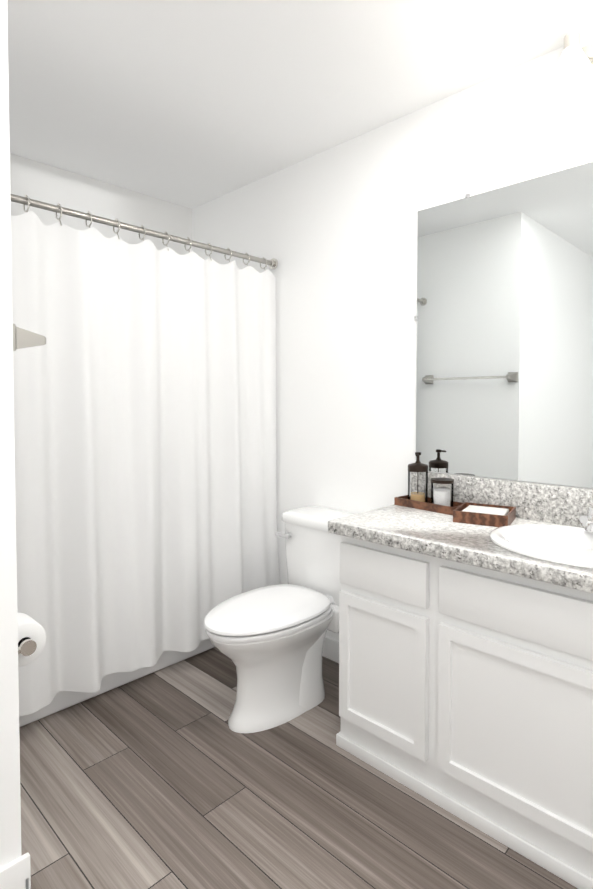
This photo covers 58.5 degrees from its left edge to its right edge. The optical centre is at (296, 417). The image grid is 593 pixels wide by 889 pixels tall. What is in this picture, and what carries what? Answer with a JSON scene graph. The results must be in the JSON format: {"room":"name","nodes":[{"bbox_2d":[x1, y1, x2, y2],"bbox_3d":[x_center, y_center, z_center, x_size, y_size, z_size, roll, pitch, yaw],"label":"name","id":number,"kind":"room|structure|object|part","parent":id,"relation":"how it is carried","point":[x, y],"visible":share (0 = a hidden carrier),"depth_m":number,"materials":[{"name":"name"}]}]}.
{"room":"bathroom","nodes":[
{"label":"bathroom","id":0,"kind":"room"},
{"bbox_2d":[0,0,20,867],"bbox_3d":[-1.224,-0.023,1.711,1.443,2.440,0.120,2,3,44],"label":"wall","id":1,"kind":"structure","parent":0,"point":[10,823],"depth_m":1.24,"materials":[{"name":"paint"}]},
{"bbox_2d":[13,324,45,350],"bbox_3d":[-0.879,-0.197,1.514,0.667,0.064,0.087,2,3,44],"label":"towel bar","id":2,"kind":"object","parent":1,"relation":"attached to","point":[23,338],"visible":0.69,"depth_m":1.28,"materials":[{"name":"silver metal"}]},
{"bbox_2d":[17,613,46,666],"bbox_3d":[-0.794,0.629,1.494,0.188,0.120,0.139,2,3,44],"label":"paper holder","id":3,"kind":"object","parent":1,"relation":"attached to","point":[32,637],"visible":0.46,"depth_m":1.48,"materials":[{"name":"white paper"}]},
{"bbox_2d":[10,194,279,715],"bbox_3d":[-0.618,0.120,2.255,0.113,1.870,1.495,2,3,44],"label":"shower curtain","id":4,"kind":"object","parent":1,"relation":"attached to","point":[144,376],"visible":0.9,"depth_m":2.19,"materials":[{"name":"white fabric"}]},
{"bbox_3d":[-0.639,-0.787,2.247,0.025,0.025,1.495,2,3,44],"label":"rod","id":5,"kind":"part","parent":4,"relation":"part of","materials":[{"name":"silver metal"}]},
{"bbox_2d":[10,153,191,254],"bbox_3d":[-1.251,-0.057,2.785,0.100,2.440,1.619,2,3,44],"label":"wall","id":6,"kind":"structure","parent":0,"point":[38,181],"depth_m":2.85,"materials":[{"name":"paint"}]},
{"bbox_2d":[19,647,577,888],"bbox_3d":[-0.472,1.252,0.909,3.895,0.060,3.469,2,3,44],"label":"floor","id":7,"kind":"structure","parent":0,"point":[166,778],"depth_m":1.63,"materials":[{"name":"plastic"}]},
{"bbox_2d":[19,638,214,727],"bbox_3d":[-0.937,0.949,2.594,0.653,0.440,1.491,2,3,44],"label":"bathtub","id":8,"kind":"object","parent":7,"relation":"on","point":[61,700],"visible":0.02,"depth_m":2.28,"materials":[{"name":"plastic"}]},
{"bbox_2d":[204,506,353,732],"bbox_3d":[-0.043,0.813,2.208,0.442,0.736,0.785,2,3,44],"label":"toilet","id":9,"kind":"object","parent":7,"relation":"on","point":[268,641],"visible":0.92,"depth_m":2.09,"materials":[{"name":"ceramic"}]},
{"bbox_3d":[-0.121,0.764,2.121,0.374,0.025,0.554,2,3,44],"label":"lid","id":10,"kind":"part","parent":9,"relation":"part of","materials":[{"name":"plastic"}]},
{"bbox_3d":[-0.118,0.794,2.126,0.366,0.020,0.554,2,3,44],"label":"seat","id":11,"kind":"part","parent":9,"relation":"part of","materials":[{"name":"plastic"}]},
{"bbox_3d":[-0.064,0.541,2.433,0.087,0.020,0.012,2,3,44],"label":"lever arm","id":12,"kind":"part","parent":9,"relation":"part of"},
{"bbox_3d":[0.154,0.645,2.399,0.412,0.316,0.213,2,3,44],"label":"tank","id":13,"kind":"part","parent":9,"relation":"part of","materials":[{"name":"ceramic"}]},
{"bbox_2d":[336,536,592,888],"bbox_3d":[0.796,0.807,1.596,1.372,0.788,0.486,2,3,44],"label":"bathroom vanity","id":14,"kind":"object","parent":7,"relation":"on","point":[465,672],"depth_m":1.54,"materials":[{"name":"paint"}]},
{"bbox_3d":[0.283,0.848,1.774,0.347,0.450,0.020,2,3,44],"label":"door","id":15,"kind":"part","parent":14,"relation":"part of","materials":[{"name":"paint"}]},
{"bbox_2d":[328,505,592,595],"bbox_3d":[0.786,0.393,1.562,1.378,0.042,0.530,2,3,44],"label":"countertop","id":16,"kind":"structure","parent":14,"relation":"on","point":[436,535],"depth_m":1.62,"materials":[{"name":"grey stone"}]},
{"bbox_2d":[394,452,462,514],"bbox_3d":[0.523,0.247,2.063,0.105,0.216,0.270,-2,2,-42],"label":"soap tray","id":17,"kind":"object","parent":16,"relation":"on","point":[440,500],"visible":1,"depth_m":2.04,"materials":[{"name":"brown wood"}]},
{"bbox_2d":[408,452,427,502],"bbox_3d":[0.483,0.242,2.108,0.080,0.209,0.080,2,3,44],"label":"bottle","id":18,"kind":"object","parent":17,"relation":"on","point":[413,497],"depth_m":2.09,"materials":[{"name":"clear glass"}]},
{"bbox_2d":[431,483,453,506],"bbox_3d":[0.558,0.299,2.028,0.084,0.100,0.084,2,3,44],"label":"jar","id":19,"kind":"object","parent":17,"relation":"on","point":[440,496],"depth_m":2.00,"materials":[{"name":"clear glass"}]},
{"bbox_2d":[453,502,515,526],"bbox_3d":[0.662,0.341,1.860,0.178,0.040,0.178,1,2,30],"label":"tray","id":20,"kind":"object","parent":16,"relation":"on","point":[483,514],"visible":1,"depth_m":1.81,"materials":[{"name":"brown wood"}]},
{"bbox_2d":[460,516,592,571],"bbox_3d":[0.810,0.451,1.526,0.490,0.188,0.410,2,3,44],"label":"sink","id":21,"kind":"object","parent":16,"relation":"in","point":[558,540],"depth_m":1.67,"materials":[{"name":"white ceramic"}]},
{"bbox_2d":[576,496,592,531],"bbox_3d":[0.909,0.306,1.623,0.066,0.100,0.187,2,3,44],"label":"faucet","id":22,"kind":"object","parent":16,"relation":"on","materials":[{"name":"silver metal"}]},
{"bbox_3d":[0.607,0.858,1.458,0.470,0.450,0.020,2,3,44],"label":"door","id":23,"kind":"part","parent":14,"relation":"part of","materials":[{"name":"paint"}]},
{"bbox_2d":[7,0,592,208],"bbox_3d":[-0.472,-1.246,0.830,3.895,0.060,3.469,2,3,44],"label":"ceiling","id":24,"kind":"structure","parent":0,"point":[191,104],"depth_m":1.93,"materials":[{"name":"paint"}]},
{"bbox_2d":[192,33,592,640],"bbox_3d":[0.706,-0.035,2.073,3.895,2.440,0.100,2,3,44],"label":"wall","id":25,"kind":"structure","parent":0,"point":[333,231],"depth_m":2.38,"materials":[{"name":"paint"}]},
{"bbox_2d":[322,636,338,662],"bbox_3d":[0.143,1.120,2.582,0.910,0.100,0.013,2,3,44],"label":"baseboard","id":26,"kind":"structure","parent":25,"relation":"attached to","point":[330,649],"depth_m":2.55,"materials":[{"name":"paint"}]},
{"bbox_2d":[411,472,592,523],"bbox_3d":[0.964,0.302,1.742,1.378,0.128,0.020,2,3,44],"label":"backsplash","id":27,"kind":"structure","parent":25,"relation":"attached to","point":[549,502],"depth_m":1.89,"materials":[{"name":"grey stone"}]},
{"bbox_2d":[414,161,592,487],"bbox_3d":[0.972,-0.304,1.725,1.351,1.076,0.010,2,3,44],"label":"mirror","id":28,"kind":"object","parent":25,"relation":"attached to","point":[503,318],"visible":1,"depth_m":1.92,"materials":[{"name":"clear glass"}]},
{"bbox_2d":[546,32,592,104],"bbox_3d":[0.973,-1.103,1.565,0.424,0.193,0.200,2,3,44],"label":"sconce","id":29,"kind":"object","parent":25,"relation":"attached to","point":[571,81],"visible":1,"depth_m":1.63,"materials":[{"name":"white glass"}]},
{"bbox_3d":[1.037,-1.166,1.628,0.420,0.070,0.018,2,3,44],"label":"plate","id":30,"kind":"part","parent":29,"relation":"part of","materials":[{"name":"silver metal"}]},
{"bbox_3d":[-1.405,0.012,0.581,0.120,2.440,1.750,2,3,44],"label":"wall","id":31,"kind":"structure","parent":0,"visible":0},
{"bbox_2d":[0,852,30,888],"bbox_3d":[-1.274,1.155,0.653,0.016,0.150,1.786,2,3,44],"label":"baseboard return","id":32,"kind":"object","parent":31,"relation":"attached to","point":[15,874],"visible":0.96,"depth_m":1.26,"materials":[{"name":"paint"}]}
]}

